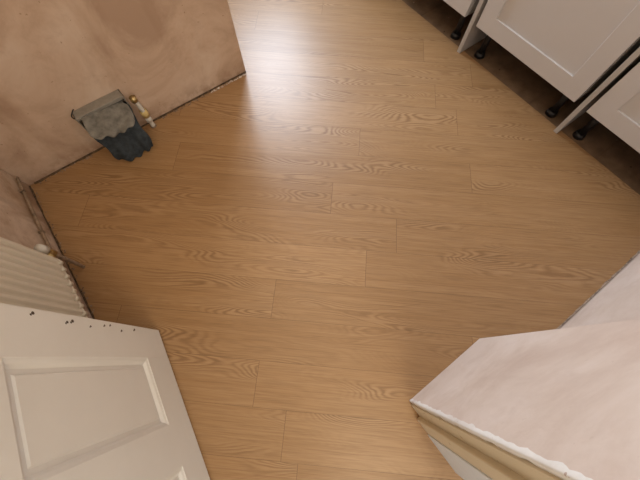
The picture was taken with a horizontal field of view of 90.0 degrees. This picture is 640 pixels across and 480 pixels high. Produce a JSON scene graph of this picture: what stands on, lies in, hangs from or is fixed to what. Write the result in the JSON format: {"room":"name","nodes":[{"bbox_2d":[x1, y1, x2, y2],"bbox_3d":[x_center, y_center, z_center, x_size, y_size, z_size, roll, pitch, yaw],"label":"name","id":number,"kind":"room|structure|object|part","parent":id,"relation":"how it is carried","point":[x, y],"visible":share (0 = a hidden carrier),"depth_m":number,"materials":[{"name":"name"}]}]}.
{"room":"kitchen","nodes":[
{"label":"kitchen","id":0,"kind":"room"},
{"bbox_2d":[0,169,92,318],"bbox_3d":[-1.243,-0.383,0.307,0.122,2.416,3.578,-35,73,-12],"label":"wall","id":1,"kind":"structure","parent":0,"point":[18,225],"depth_m":1.33,"materials":[{"name":"brown paint"}]},
{"bbox_2d":[15,177,64,260],"bbox_3d":[-1.223,-0.093,1.382,0.038,0.020,0.513,-38,74,-13],"label":"pipe","id":2,"kind":"object","parent":1,"relation":"attached to","point":[41,231],"visible":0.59,"depth_m":1.38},
{"bbox_2d":[0,237,87,317],"bbox_3d":[-0.816,0.278,0.923,0.081,0.775,0.799,-35,73,-12],"label":"radiator","id":3,"kind":"object","parent":1,"relation":"attached to","point":[34,278],"visible":0.24,"depth_m":1.02,"materials":[{"name":"metal"}]},
{"bbox_2d":[0,0,245,185],"bbox_3d":[-0.935,-1.054,0.554,1.223,2.416,0.108,-35,73,-12],"label":"wall","id":4,"kind":"structure","parent":0,"point":[58,57],"depth_m":1.34,"materials":[{"name":"paint"}]},
{"bbox_2d":[71,89,152,161],"bbox_3d":[-0.946,-0.509,1.493,0.230,0.253,0.176,-35,73,-12],"label":"cloth","id":5,"kind":"object","parent":4,"relation":"attached to","point":[111,121],"visible":1,"depth_m":1.43,"materials":[{"name":"fabric"}]},
{"bbox_2d":[30,0,639,479],"bbox_3d":[0.117,-0.045,1.463,2.460,0.014,5.062,-35,73,-12],"label":"floor","id":6,"kind":"structure","parent":0,"point":[310,241],"depth_m":1.45,"materials":[{"name":"laminate"}]},
{"bbox_2d":[29,186,94,318],"bbox_3d":[-0.872,0.384,1.295,0.021,0.008,1.719,-35,73,-12],"label":"debris","id":7,"kind":"object","parent":6,"relation":"on","point":[30,187],"visible":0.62,"depth_m":1.42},
{"bbox_2d":[34,71,246,183],"bbox_3d":[-0.885,-0.597,1.656,1.193,0.008,0.024,-35,73,-12],"label":"debris","id":8,"kind":"object","parent":6,"relation":"on","point":[86,157],"visible":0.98,"depth_m":1.68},
{"bbox_2d":[129,95,156,127],"bbox_3d":[-0.861,-0.624,1.564,0.036,0.197,0.034,0,70,0],"label":"pipe stub","id":9,"kind":"object","parent":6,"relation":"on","point":[133,99],"visible":1,"depth_m":1.55,"materials":[{"name":"white plastic"}]},
{"bbox_2d":[557,250,639,328],"bbox_3d":[1.167,0.221,1.353,1.053,0.007,0.006,-35,73,-12],"label":"debris","id":10,"kind":"object","parent":6,"relation":"on","point":[638,252],"visible":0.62,"depth_m":1.35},
{"bbox_2d":[402,0,639,194],"bbox_3d":[0.934,-1.475,2.002,0.672,0.019,3.578,-35,73,-12],"label":"subfloor","id":11,"kind":"structure","parent":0,"point":[599,142],"depth_m":1.74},
{"bbox_2d":[443,0,479,39],"bbox_3d":[0.806,-1.663,1.585,0.570,0.892,0.632,-35,73,-12],"label":"base cabinet","id":12,"kind":"object","parent":11,"relation":"on","point":[465,8],"visible":0.76,"depth_m":1.69,"materials":[{"name":"white wood"}]},
{"bbox_2d":[457,0,639,117],"bbox_3d":[1.215,-1.143,1.393,0.572,0.892,0.670,-35,73,-12],"label":"base cabinet","id":13,"kind":"object","parent":11,"relation":"on","point":[575,46],"depth_m":1.41,"materials":[{"name":"white wood"}]},
{"bbox_3d":[1.022,-1.388,1.480,0.572,0.884,0.022,-35,73,-12],"label":"cabinet end panel","id":14,"kind":"part","parent":13,"relation":"part of","materials":[{"name":"white wood"}]},
{"bbox_2d":[554,47,639,152],"bbox_3d":[1.616,-0.634,1.205,0.572,0.892,0.630,-35,73,-12],"label":"base cabinet","id":15,"kind":"object","parent":11,"relation":"on","point":[618,109],"depth_m":1.38,"materials":[{"name":"white wood"}]},
{"bbox_3d":[1.435,-0.865,1.286,0.572,0.884,0.022,-35,73,-12],"label":"cabinet end panel","id":16,"kind":"part","parent":15,"relation":"part of","materials":[{"name":"white wood"}]},
{"bbox_2d":[413,319,639,479],"bbox_3d":[0.543,0.202,0.091,0.401,2.416,0.463,0,70,0],"label":"wall nib","id":17,"kind":"structure","parent":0,"point":[570,396],"depth_m":0.63,"materials":[{"name":"white paint"}]},
{"bbox_2d":[409,398,592,479],"bbox_3d":[0.347,0.197,0.086,0.016,2.400,0.027,0,70,0],"label":"bead","id":18,"kind":"object","parent":17,"relation":"attached to","point":[559,469],"depth_m":0.56},
{"bbox_2d":[559,253,639,328],"bbox_3d":[1.427,-0.288,0.272,1.917,2.416,0.131,-35,73,-12],"label":"wall","id":19,"kind":"structure","parent":0,"point":[618,300],"depth_m":1.22,"materials":[{"name":"paint"}]},
{"bbox_3d":[0.061,0.507,-0.022,0.753,2.416,0.601,0,70,0],"label":"wall","id":20,"kind":"structure","parent":0,"visible":0},
{"bbox_2d":[0,303,209,479],"bbox_3d":[-0.444,0.361,0.239,0.096,1.980,0.836,-27,72,-9],"label":"door","id":21,"kind":"structure","parent":20,"relation":"in","point":[82,398],"depth_m":0.76,"materials":[{"name":"white paint"}]},
{"bbox_2d":[411,404,562,479],"bbox_3d":[0.105,0.583,0.131,0.798,2.051,0.256,-35,73,-12],"label":"trim","id":22,"kind":"structure","parent":20,"relation":"attached to","point":[472,457],"depth_m":0.78,"materials":[{"name":"beige wood"}]}
]}

